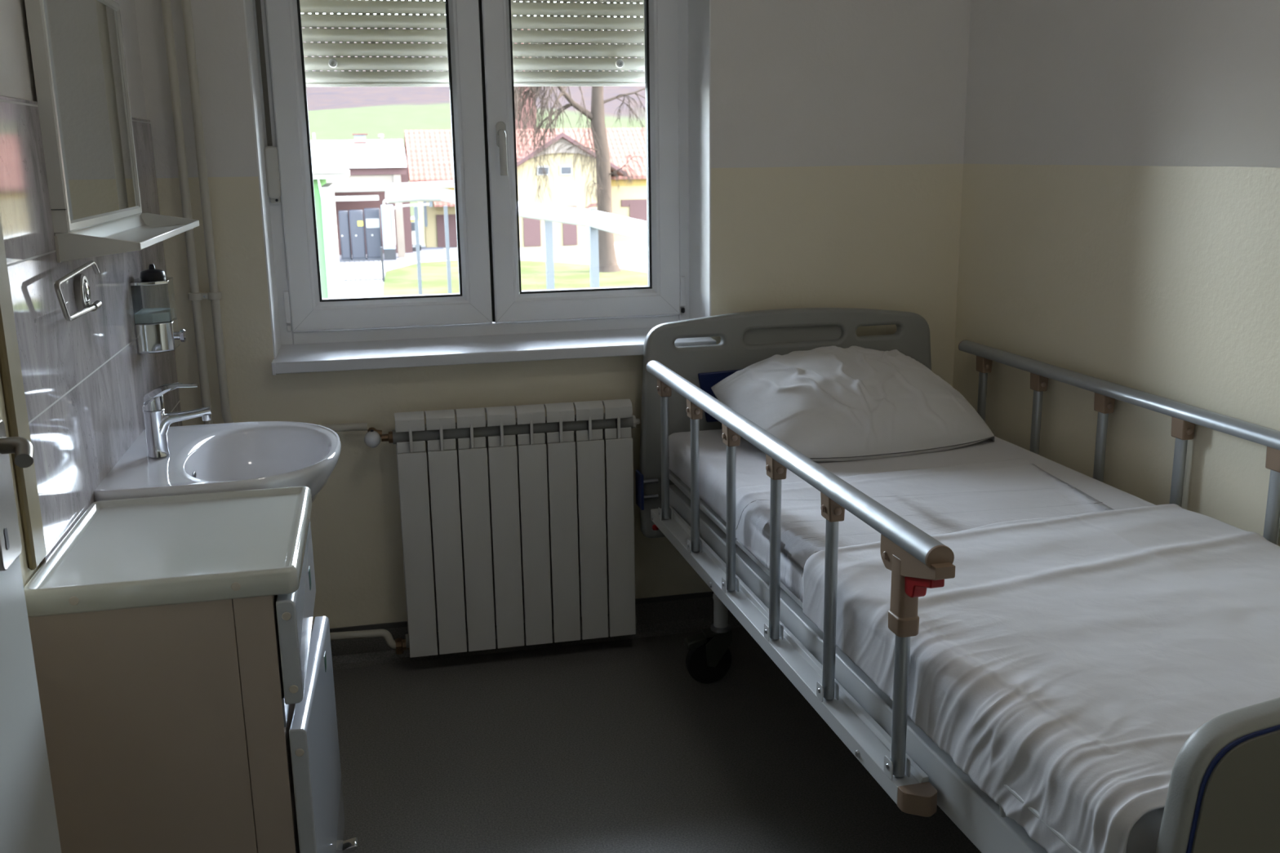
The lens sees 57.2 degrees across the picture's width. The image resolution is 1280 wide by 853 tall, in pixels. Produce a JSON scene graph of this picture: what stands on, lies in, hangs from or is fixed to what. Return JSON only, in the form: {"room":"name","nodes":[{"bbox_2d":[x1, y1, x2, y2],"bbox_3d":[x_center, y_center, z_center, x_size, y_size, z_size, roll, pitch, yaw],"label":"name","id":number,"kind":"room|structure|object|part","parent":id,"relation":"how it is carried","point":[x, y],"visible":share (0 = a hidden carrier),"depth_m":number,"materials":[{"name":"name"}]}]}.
{"room":"care facility","nodes":[
{"label":"care facility","id":0,"kind":"room"},
{"bbox_2d":[0,0,146,586],"bbox_3d":[-1.063,-0.348,1.722,0.250,2.720,3.320,-4,13,-12],"label":"wall","id":1,"kind":"structure","parent":0,"point":[16,69],"depth_m":1.86,"materials":[{"name":"paint"}]},
{"bbox_2d":[0,215,46,570],"bbox_3d":[-0.909,-0.422,1.606,0.012,1.288,0.064,-4,13,-12],"label":"trim","id":2,"kind":"structure","parent":1,"relation":"attached to","point":[11,371],"depth_m":1.69,"materials":[{"name":"brown wood"}]},
{"bbox_2d":[53,260,102,320],"bbox_3d":[-0.964,-0.229,2.000,0.031,0.090,0.296,-4,13,-12],"label":"toilet paper holder","id":3,"kind":"object","parent":1,"relation":"attached to","point":[82,289],"visible":1,"depth_m":2.06,"materials":[{"name":"metal"}]},
{"bbox_3d":[-0.993,-0.238,2.090,0.013,0.068,0.060,-4,13,-12],"label":"wall plate","id":4,"kind":"part","parent":3,"relation":"part of","materials":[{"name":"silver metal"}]},
{"bbox_2d":[24,0,142,232],"bbox_3d":[-1.040,-0.610,2.221,0.025,0.440,0.666,-4,13,-12],"label":"wall mirror","id":5,"kind":"object","parent":1,"relation":"attached to","point":[77,52],"visible":1,"depth_m":2.13,"materials":[{"name":"white mirror"}]},
{"bbox_2d":[0,95,182,565],"bbox_3d":[-1.058,-0.078,2.385,0.008,1.092,1.331,-4,13,-12],"label":"tile backsplash","id":6,"kind":"structure","parent":1,"relation":"attached to","point":[86,380],"depth_m":1.98,"materials":[{"name":"tile"}]},
{"bbox_2d":[53,213,199,262],"bbox_3d":[-0.991,-0.382,2.318,0.132,0.048,0.734,-4,13,-12],"label":"wall shelf","id":7,"kind":"object","parent":1,"relation":"attached to","point":[141,231],"visible":0.87,"depth_m":2.19,"materials":[{"name":"white plastic"}]},
{"bbox_2d":[130,263,186,354],"bbox_3d":[-1.066,-0.266,2.608,0.094,0.191,0.110,-4,13,-12],"label":"soap dispenser","id":8,"kind":"object","parent":1,"relation":"attached to","point":[157,330],"visible":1,"depth_m":2.57,"materials":[{"name":"silver metal"}]},
{"bbox_3d":[-1.076,-0.341,2.588,0.054,0.034,0.054,-4,13,-12],"label":"lid","id":9,"kind":"part","parent":8,"relation":"part of","materials":[{"name":"black plastic"}]},
{"bbox_3d":[-1.076,-0.281,2.602,0.073,0.092,0.108,-4,13,-12],"label":"clear tank","id":10,"kind":"part","parent":8,"relation":"part of","materials":[{"name":"plastic"}]},
{"bbox_2d":[93,421,341,502],"bbox_3d":[-0.826,0.230,2.434,0.425,0.378,0.524,-4,13,-12],"label":"basin","id":11,"kind":"object","parent":1,"relation":"attached to","point":[258,455],"visible":0.53,"depth_m":2.48,"materials":[{"name":"white ceramic"}]},
{"bbox_2d":[142,382,212,457],"bbox_3d":[-0.927,-0.016,2.354,0.131,0.146,0.043,-4,13,-12],"label":"tap","id":12,"kind":"object","parent":11,"relation":"on","point":[157,423],"visible":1,"depth_m":2.34,"materials":[{"name":"silver metal"}]},
{"bbox_3d":[-0.934,-0.066,2.341,0.102,0.044,0.036,-4,13,-12],"label":"lever","id":13,"kind":"part","parent":12,"relation":"part of","materials":[{"name":"silver metal"}]},
{"bbox_3d":[-0.922,-0.008,2.357,0.121,0.061,0.035,-4,13,-12],"label":"spout","id":14,"kind":"part","parent":12,"relation":"part of","materials":[{"name":"silver metal"}]},
{"bbox_2d":[134,0,970,628],"bbox_3d":[-0.185,-0.696,3.371,2.705,2.820,0.420,-4,13,-12],"label":"wall","id":15,"kind":"structure","parent":0,"point":[837,126],"depth_m":3.26,"materials":[{"name":"paint"}]},
{"bbox_2d":[187,291,222,300],"bbox_3d":[-1.106,-0.334,2.988,0.081,0.018,0.060,-4,13,-12],"label":"bracket","id":16,"kind":"object","parent":15,"relation":"attached to","point":[210,295],"visible":1,"depth_m":2.97,"materials":[{"name":"beige metal"}]},
{"bbox_2d":[181,0,367,431],"bbox_3d":[-0.923,-0.970,2.873,0.366,2.039,0.022,-4,14,-13],"label":"pipe","id":17,"kind":"object","parent":15,"relation":"attached to","point":[186,4],"visible":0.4,"depth_m":2.93,"materials":[{"name":"beige metal"}]},
{"bbox_2d":[160,0,409,654],"bbox_3d":[-0.894,-0.659,2.934,0.501,2.672,0.037,-3,13,-9],"label":"pipe","id":18,"kind":"object","parent":15,"relation":"attached to","point":[166,4],"visible":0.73,"depth_m":2.93,"materials":[{"name":"beige paint"}]},
{"bbox_2d":[243,0,711,359],"bbox_3d":[-0.415,-0.889,3.170,1.195,1.345,0.221,-4,13,-12],"label":"trim","id":19,"kind":"structure","parent":15,"relation":"attached to","point":[699,11],"depth_m":3.27,"materials":[{"name":"white paint"}]},
{"bbox_2d":[252,0,715,375],"bbox_3d":[-0.417,-0.876,3.178,1.198,1.375,0.350,-4,13,-12],"label":"window","id":20,"kind":"structure","parent":15,"relation":"in","point":[489,321],"depth_m":3.31,"materials":[{"name":"white plastic"}]},
{"bbox_2d":[255,0,280,203],"bbox_3d":[-1.000,-1.053,3.093,0.034,0.914,0.034,-4,13,-12],"label":"strap","id":21,"kind":"object","parent":20,"relation":"attached to","point":[271,156],"visible":1,"depth_m":3.15,"materials":[{"name":"white plastic"}]},
{"bbox_3d":[-0.716,-0.901,3.227,0.559,1.259,0.062,-4,13,-12],"label":"sash","id":22,"kind":"part","parent":20,"relation":"part of","materials":[{"name":"white plastic"}]},
{"bbox_3d":[-0.718,-0.902,3.232,0.386,1.088,0.004,-4,13,-12],"label":"glass pane","id":23,"kind":"part","parent":20,"relation":"part of","materials":[{"name":"clear glass"}]},
{"bbox_2d":[299,0,644,86],"bbox_3d":[-0.463,-0.933,3.378,1.195,1.382,0.060,-4,13,-12],"label":"roller shutter","id":24,"kind":"object","parent":20,"relation":"attached to","point":[321,20],"visible":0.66,"depth_m":3.33,"materials":[{"name":"grey plastic"}]},
{"bbox_3d":[-0.399,-0.218,3.298,1.193,0.039,0.278,-4,13,-12],"label":"sill","id":25,"kind":"part","parent":20,"relation":"part of","materials":[{"name":"white"}]},
{"bbox_3d":[-0.389,-0.817,3.284,0.027,0.072,0.010,-4,13,-12],"label":"handle plate","id":26,"kind":"part","parent":20,"relation":"part of","materials":[{"name":"white plastic"}]},
{"bbox_3d":[-0.382,-0.764,3.270,0.020,0.126,0.044,-4,13,-12],"label":"handle","id":27,"kind":"part","parent":20,"relation":"part of","materials":[{"name":"white plastic"}]},
{"bbox_3d":[-0.164,-0.938,3.347,0.554,1.259,0.062,-4,13,-12],"label":"sash","id":28,"kind":"part","parent":20,"relation":"part of","materials":[{"name":"white plastic"}]},
{"bbox_3d":[-0.169,-0.938,3.351,0.384,1.088,0.004,-4,13,-12],"label":"glass pane","id":29,"kind":"part","parent":20,"relation":"part of","materials":[{"name":"clear glass"}]},
{"bbox_2d":[381,398,639,657],"bbox_3d":[-0.344,0.270,3.269,0.704,0.683,0.125,-4,13,-12],"label":"radiator","id":30,"kind":"object","parent":15,"relation":"attached to","point":[531,530],"visible":1,"depth_m":3.21,"materials":[{"name":"white metal"}]},
{"bbox_2d":[364,426,382,447],"bbox_3d":[-0.709,0.029,3.113,0.044,0.048,0.086,-2,13,-6],"label":"valve","id":31,"kind":"object","parent":30,"relation":"attached to","point":[372,437],"visible":1,"depth_m":3.08,"materials":[{"name":"white plastic"}]},
{"bbox_2d":[632,415,639,427],"bbox_3d":[-0.011,-0.014,3.264,0.022,0.036,0.036,-4,13,-12],"label":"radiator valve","id":32,"kind":"object","parent":30,"relation":"attached to","point":[635,421],"depth_m":3.25,"materials":[{"name":"metal"}]},
{"bbox_2d":[311,591,742,670],"bbox_3d":[-0.118,0.575,3.443,2.205,0.112,0.030,-4,13,-12],"label":"baseboard","id":33,"kind":"structure","parent":15,"relation":"attached to","point":[693,615],"depth_m":3.45,"materials":[{"name":"plastic"}]},
{"bbox_2d":[333,626,981,852],"bbox_3d":[0.337,1.182,1.284,3.900,0.100,4.600,-4,13,-12],"label":"floor","id":34,"kind":"structure","parent":0,"point":[611,746],"depth_m":2.76,"materials":[{"name":"plastic"}]},
{"bbox_2d":[23,486,357,852],"bbox_3d":[-0.720,0.562,2.008,0.416,0.807,0.468,-4,13,-12],"label":"cabinet","id":35,"kind":"object","parent":34,"relation":"on","point":[186,689],"visible":0.98,"depth_m":1.76,"materials":[{"name":"white"}]},
{"bbox_2d":[23,486,311,617],"bbox_3d":[-0.744,0.190,1.918,0.380,0.040,0.466,-4,13,-12],"label":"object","id":36,"kind":"object","parent":35,"relation":"on","point":[190,553],"depth_m":1.82,"materials":[{"name":"white"}]},
{"bbox_3d":[-0.576,0.289,1.980,0.028,0.167,0.462,-4,13,-12],"label":"drawer","id":37,"kind":"part","parent":35,"relation":"part of","materials":[{"name":"grey"}]},
{"bbox_3d":[-0.561,0.630,2.061,0.026,0.450,0.462,-3,13,-10],"label":"door","id":38,"kind":"part","parent":35,"relation":"part of","materials":[{"name":"grey"}]},
{"bbox_2d":[635,307,1279,852],"bbox_3d":[0.723,0.369,2.401,0.983,0.963,2.172,-4,14,-14],"label":"hospital bed","id":39,"kind":"object","parent":34,"relation":"on","point":[1223,796],"visible":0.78,"depth_m":2.25,"materials":[{"name":"grey metal"}]},
{"bbox_3d":[-0.001,0.176,3.256,0.008,0.100,0.065,-4,14,-14],"label":"navy plate","id":40,"kind":"part","parent":39,"relation":"part of","materials":[{"name":"blue plastic"}]},
{"bbox_3d":[0.042,0.272,3.160,0.020,0.016,0.020,-4,14,-14],"label":"release knob","id":41,"kind":"part","parent":39,"relation":"part of","materials":[{"name":"red plastic"}]},
{"bbox_3d":[0.065,0.075,3.057,0.019,0.338,0.027,-4,14,-14],"label":"post","id":42,"kind":"part","parent":39,"relation":"part of","materials":[{"name":"metal"}]},
{"bbox_3d":[0.131,0.134,2.800,0.019,0.338,0.027,-4,14,-14],"label":"post","id":43,"kind":"part","parent":39,"relation":"part of","materials":[{"name":"metal"}]},
{"bbox_3d":[0.215,0.408,3.119,0.042,0.265,0.042,-4,14,-14],"label":"leg","id":44,"kind":"part","parent":39,"relation":"part of","materials":[{"name":"grey metal"}]},
{"bbox_3d":[0.197,0.193,2.544,0.019,0.338,0.027,-4,14,-14],"label":"post","id":45,"kind":"part","parent":39,"relation":"part of","materials":[{"name":"metal"}]},
{"bbox_3d":[0.263,0.252,2.288,0.019,0.338,0.027,-4,14,-14],"label":"post","id":46,"kind":"part","parent":39,"relation":"part of","materials":[{"name":"metal"}]},
{"bbox_3d":[0.434,-0.022,3.365,0.897,0.634,0.038,-4,14,-14],"label":"headboard","id":47,"kind":"part","parent":39,"relation":"part of","materials":[{"name":"grey plastic"}]},
{"bbox_3d":[0.428,-0.260,3.314,0.320,0.064,0.010,-4,14,-14],"label":"recess panel","id":48,"kind":"part","parent":39,"relation":"part of","materials":[{"name":"grey plastic"}]},
{"bbox_3d":[0.226,0.009,2.369,0.042,0.029,1.560,-4,14,-14],"label":"rail","id":49,"kind":"part","parent":39,"relation":"part of","materials":[{"name":"silver metal"}]},
{"bbox_3d":[0.329,0.311,2.031,0.019,0.338,0.027,-4,14,-14],"label":"post","id":50,"kind":"part","parent":39,"relation":"part of","materials":[{"name":"metal"}]},
{"bbox_3d":[0.396,0.402,1.782,0.019,0.273,0.027,-4,14,-14],"label":"post","id":51,"kind":"part","parent":39,"relation":"part of","materials":[{"name":"metal"}]},
{"bbox_2d":[888,554,919,637],"bbox_3d":[0.394,0.250,1.746,0.035,0.120,0.044,-4,14,-14],"label":"bracket","id":52,"kind":"object","parent":39,"relation":"attached to","point":[903,617],"depth_m":1.73,"materials":[{"name":"brown plastic"}]},
{"bbox_2d":[668,429,1164,852],"bbox_3d":[0.718,0.247,2.365,0.852,0.132,2.030,-4,14,-14],"label":"mattress","id":53,"kind":"object","parent":39,"relation":"on","point":[1143,837],"visible":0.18,"depth_m":2.83,"materials":[{"name":"white fabric"}]},
{"bbox_2d":[711,345,994,462],"bbox_3d":[0.567,-0.055,3.101,0.682,0.292,0.487,-5,14,-19],"label":"pillow","id":54,"kind":"object","parent":53,"relation":"on","point":[829,402],"visible":0.94,"depth_m":2.94,"materials":[{"name":"white fabric"}]},
{"bbox_2d":[735,457,1114,603],"bbox_3d":[0.637,0.222,2.458,0.765,0.105,0.650,-4,14,-14],"label":"sheet","id":55,"kind":"object","parent":53,"relation":"on","point":[938,500],"visible":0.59,"depth_m":2.50,"materials":[{"name":"white fabric"}]},
{"bbox_2d":[802,503,1279,852],"bbox_3d":[0.837,0.346,1.887,0.892,0.145,1.020,-4,14,-14],"label":"blanket","id":56,"kind":"object","parent":53,"relation":"on","point":[1068,663],"visible":0.91,"depth_m":1.76,"materials":[{"name":"white fabric"}]},
{"bbox_3d":[0.407,0.226,1.683,0.022,0.056,0.080,-4,14,-14],"label":"release lever","id":57,"kind":"part","parent":39,"relation":"part of","materials":[{"name":"red plastic"}]},
{"bbox_3d":[0.961,0.002,3.312,0.019,0.338,0.027,-4,14,-14],"label":"post","id":58,"kind":"part","parent":39,"relation":"part of","materials":[{"name":"metal"}]},
{"bbox_3d":[1.027,0.061,3.056,0.019,0.338,0.027,-4,14,-14],"label":"post","id":59,"kind":"part","parent":39,"relation":"part of","materials":[{"name":"metal"}]},
{"bbox_3d":[1.093,0.120,2.799,0.019,0.338,0.027,-4,14,-14],"label":"post","id":60,"kind":"part","parent":39,"relation":"part of","materials":[{"name":"metal"}]},
{"bbox_3d":[1.123,-0.063,2.624,0.042,0.029,1.560,-4,14,-14],"label":"rail","id":61,"kind":"part","parent":39,"relation":"part of","materials":[{"name":"silver metal"}]},
{"bbox_3d":[1.159,0.179,2.543,0.019,0.338,0.027,-4,14,-14],"label":"post","id":62,"kind":"part","parent":39,"relation":"part of","materials":[{"name":"metal"}]},
{"bbox_3d":[0.973,0.564,1.388,0.868,0.638,0.040,-4,14,-14],"label":"footboard","id":63,"kind":"part","parent":39,"relation":"part of","materials":[{"name":"grey plastic"}]},
{"bbox_3d":[0.978,0.569,1.368,0.852,0.621,0.003,-4,14,-14],"label":"edge trim","id":64,"kind":"part","parent":39,"relation":"part of","materials":[{"name":"plastic"}]},
{"bbox_3d":[0.978,0.570,1.367,0.844,0.614,0.007,-4,14,-14],"label":"panel","id":65,"kind":"part","parent":39,"relation":"part of","materials":[{"name":"beige plastic"}]},
{"bbox_3d":[1.226,0.239,2.286,0.019,0.338,0.027,-4,14,-14],"label":"post","id":66,"kind":"part","parent":39,"relation":"part of","materials":[{"name":"metal"}]},
{"bbox_2d":[952,0,1279,546],"bbox_3d":[1.331,-0.505,2.241,0.250,2.720,3.320,-4,13,-12],"label":"wall","id":67,"kind":"structure","parent":0,"point":[1120,224],"depth_m":2.66,"materials":[{"name":"paint"}]},
{"bbox_3d":[0.487,-0.075,0.461,2.705,2.720,0.120,-4,13,-12],"label":"wall","id":68,"kind":"structure","parent":0,"visible":0},
{"bbox_2d":[0,419,61,852],"bbox_3d":[-0.616,0.189,0.887,0.086,2.018,1.000,-4,13,-12],"label":"door","id":69,"kind":"structure","parent":68,"relation":"in","point":[28,815],"depth_m":1.33,"materials":[{"name":"grey paint"}]},
{"bbox_3d":[-0.715,0.076,1.313,0.008,0.160,0.073,-4,13,-12],"label":"handle plate","id":70,"kind":"part","parent":69,"relation":"part of","materials":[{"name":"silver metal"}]},
{"bbox_3d":[-0.697,0.029,1.307,0.046,0.030,0.043,-4,13,-12],"label":"handle","id":71,"kind":"part","parent":69,"relation":"part of","materials":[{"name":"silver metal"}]},
{"label":"outside","id":72,"kind":"structure","parent":0,"visible":0},
{"bbox_2d":[302,26,645,219],"bbox_3d":[11.449,-83.730,260.793,324.500,54.194,351.000,-4,13,-12],"label":"hill","id":73,"kind":"structure","parent":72,"point":[335,113],"depth_m":145.27,"materials":[{"name":"green plant"}]},
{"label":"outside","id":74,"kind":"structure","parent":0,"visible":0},
{"bbox_2d":[339,241,647,296],"bbox_3d":[3.491,-6.478,50.335,150.000,0.001,89.400,-4,13,-12],"label":"ground","id":75,"kind":"structure","parent":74,"point":[632,255],"depth_m":58.96,"materials":[{"name":"white concrete"}]},
{"bbox_2d":[310,133,350,298],"bbox_3d":[-11.392,-5.320,33.510,6.300,5.800,6.120,-4,13,-12],"label":"building","id":76,"kind":"structure","parent":75,"relation":"on","point":[326,160],"depth_m":31.85,"materials":[{"name":"green painted plaster"}]},
{"bbox_2d":[333,180,453,206],"bbox_3d":[-7.309,-7.210,36.428,4.226,0.795,0.576,-6,14,-20],"label":"lagged pipeline","id":77,"kind":"object","parent":76,"relation":"attached to","point":[448,184],"visible":0.76,"depth_m":36.10,"materials":[{"name":"silver metal"}]},
{"bbox_2d":[339,246,384,281],"bbox_3d":[-12.042,-6.772,49.291,2.500,1.450,0.100,-4,13,-12],"label":"iron fence","id":78,"kind":"object","parent":75,"relation":"on","point":[381,248],"visible":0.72,"depth_m":49.43,"materials":[{"name":"white metal"}]},
{"bbox_3d":[-12.064,-6.965,49.241,2.460,0.050,0.040,-4,13,-12],"label":"fence rail","id":79,"kind":"part","parent":78,"relation":"part of","materials":[{"name":"white metal"}]},
{"bbox_3d":[-12.052,-6.167,49.428,2.460,0.050,0.040,-4,13,-12],"label":"fence rail","id":80,"kind":"part","parent":78,"relation":"part of","materials":[{"name":"white metal"}]},
{"bbox_3d":[-10.871,-6.848,49.545,0.100,1.450,0.100,-4,13,-12],"label":"post","id":81,"kind":"part","parent":78,"relation":"part of","materials":[{"name":"white metal"}]},
{"bbox_2d":[404,127,646,247],"bbox_3d":[-3.180,-14.878,72.038,21.750,6.710,11.520,-4,13,-12],"label":"farmhouse","id":82,"kind":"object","parent":75,"relation":"on","point":[429,154],"visible":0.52,"depth_m":67.38,"materials":[{"name":"brown"}]},
{"bbox_3d":[-10.952,-11.278,67.591,1.450,1.850,0.080,-4,13,-12],"label":"door","id":83,"kind":"part","parent":82,"relation":"part of","materials":[{"name":"brown"}]},
{"bbox_3d":[-6.130,-11.375,66.605,0.950,2.250,0.080,-4,13,-12],"label":"door","id":84,"kind":"part","parent":82,"relation":"part of","materials":[{"name":"brown"}]},
{"bbox_3d":[-5.434,-14.399,66.032,0.550,0.360,0.050,-4,13,-12],"label":"pane","id":85,"kind":"part","parent":82,"relation":"part of","materials":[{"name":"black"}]},
{"bbox_3d":[-4.166,-14.482,66.307,0.550,0.360,0.050,-4,13,-12],"label":"pane","id":86,"kind":"part","parent":82,"relation":"part of","materials":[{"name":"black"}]},
{"bbox_3d":[-4.008,-11.489,67.072,0.800,2.200,0.080,-4,13,-12],"label":"door","id":87,"kind":"part","parent":82,"relation":"part of","materials":[{"name":"brown"}]},
{"bbox_2d":[629,203,646,221],"bbox_3d":[-0.013,-12.675,69.804,1.200,1.150,0.030,-4,13,-12],"label":"shutter","id":88,"kind":"object","parent":82,"relation":"hanging from","point":[637,211],"depth_m":69.74,"materials":[{"name":"pink"}]},
{"bbox_2d":[514,28,536,128],"bbox_3d":[-7.563,-19.647,77.348,1.600,13.600,1.400,-4,13,-12],"label":"bare tree","id":89,"kind":"object","parent":75,"relation":"on","point":[526,89],"visible":0.02,"depth_m":76.56,"materials":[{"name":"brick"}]},
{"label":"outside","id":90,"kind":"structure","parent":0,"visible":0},
{"bbox_2d":[338,247,451,262],"bbox_3d":[-17.554,-9.019,62.434,14.400,0.030,8.000,-4,13,-12],"label":"asphalt","id":91,"kind":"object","parent":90,"point":[426,253],"visible":0.18,"depth_m":62.38,"materials":[{"name":"grey asphalt"}]},
{"bbox_2d":[338,209,351,260],"bbox_3d":[-15.122,-9.810,60.154,0.480,2.500,0.860,-4,13,-12],"label":"tall cabinet","id":92,"kind":"object","parent":91,"relation":"on","point":[344,221],"visible":0.99,"depth_m":59.79,"materials":[{"name":"black metal"}]},
{"bbox_2d":[348,208,366,259],"bbox_3d":[-14.485,-9.838,60.190,0.700,2.520,0.860,-4,13,-12],"label":"tall cabinet","id":93,"kind":"object","parent":91,"relation":"on","point":[357,244],"visible":0.96,"depth_m":59.81,"materials":[{"name":"black"}]},
{"bbox_2d":[310,133,413,257],"bbox_3d":[-17.446,-12.052,61.496,10.600,6.320,4.900,-4,13,-12],"label":"building","id":94,"kind":"structure","parent":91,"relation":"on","point":[380,161],"depth_m":60.94,"materials":[{"name":"grey"}]},
{"bbox_2d":[351,133,368,157],"bbox_3d":[-14.467,-14.533,60.721,0.880,1.220,0.800,-4,13,-12],"label":"chimney","id":95,"kind":"object","parent":94,"relation":"attached to","point":[360,148],"depth_m":60.45,"materials":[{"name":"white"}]},
{"bbox_3d":[-12.506,-11.153,60.904,0.370,4.700,0.400,-4,13,-12],"label":"post","id":96,"kind":"part","parent":94,"relation":"part of","materials":[{"name":"concrete"}]},
{"bbox_2d":[364,208,382,259],"bbox_3d":[-13.720,-9.917,60.350,0.790,2.580,0.860,-4,13,-12],"label":"tall cabinet","id":97,"kind":"object","parent":91,"relation":"on","point":[371,215],"visible":0.89,"depth_m":59.96,"materials":[{"name":"grey metal"}]},
{"bbox_2d":[381,199,429,260],"bbox_3d":[-11.887,-10.122,59.949,2.501,3.110,0.740,-4,13,-12],"label":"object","id":98,"kind":"object","parent":91,"relation":"on","point":[387,211],"visible":0.74,"depth_m":59.51,"materials":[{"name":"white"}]},
{"bbox_2d":[410,216,422,250],"bbox_3d":[-13.344,-10.900,66.324,1.900,1.760,4.040,-4,13,-12],"label":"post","id":99,"kind":"object","parent":91,"relation":"on","point":[412,218],"visible":0.19,"depth_m":64.58,"materials":[{"name":"white"}]},
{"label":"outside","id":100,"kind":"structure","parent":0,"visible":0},
{"bbox_2d":[382,260,647,296],"bbox_3d":[-1.014,-2.827,34.874,12.800,0.050,51.600,-4,13,-12],"label":"lawn","id":101,"kind":"structure","parent":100,"point":[402,281],"depth_m":49.91,"materials":[{"name":"green plant"}]},
{"bbox_2d":[385,188,647,294],"bbox_3d":[-1.699,-2.633,24.937,2.090,4.202,25.107,-6,14,-23],"label":"lagged pipeline","id":102,"kind":"object","parent":101,"relation":"on","point":[634,228],"visible":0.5,"depth_m":27.07,"materials":[{"name":"silver metal"}]},
{"bbox_3d":[-6.800,-4.905,36.102,0.110,3.680,0.110,-4,13,-12],"label":"post","id":103,"kind":"part","parent":102,"relation":"part of","materials":[{"name":"metal"}]},
{"bbox_3d":[-5.888,-4.918,36.101,0.110,3.680,0.110,-4,13,-12],"label":"post","id":104,"kind":"part","parent":102,"relation":"part of","materials":[{"name":"metal"}]},
{"bbox_3d":[-2.130,-3.083,28.032,0.170,3.680,0.170,-4,13,-12],"label":"post","id":105,"kind":"part","parent":102,"relation":"part of","materials":[{"name":"metal"}]},
{"bbox_3d":[-0.961,-2.459,25.291,0.170,3.680,0.170,-4,13,-12],"label":"post","id":106,"kind":"part","parent":102,"relation":"part of","materials":[{"name":"metal"}]},
{"bbox_2d":[511,0,645,272],"bbox_3d":[-2.267,-12.934,48.972,12.645,13.479,6.443,-6,14,-21],"label":"bare tree","id":107,"kind":"object","parent":101,"relation":"on","point":[608,263],"visible":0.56,"depth_m":50.43,"materials":[{"name":"brown plant"}]},
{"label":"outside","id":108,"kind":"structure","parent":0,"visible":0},
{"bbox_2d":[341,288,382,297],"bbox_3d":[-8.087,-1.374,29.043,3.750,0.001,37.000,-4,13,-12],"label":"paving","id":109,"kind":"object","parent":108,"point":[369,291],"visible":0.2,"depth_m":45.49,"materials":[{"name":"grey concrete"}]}
]}

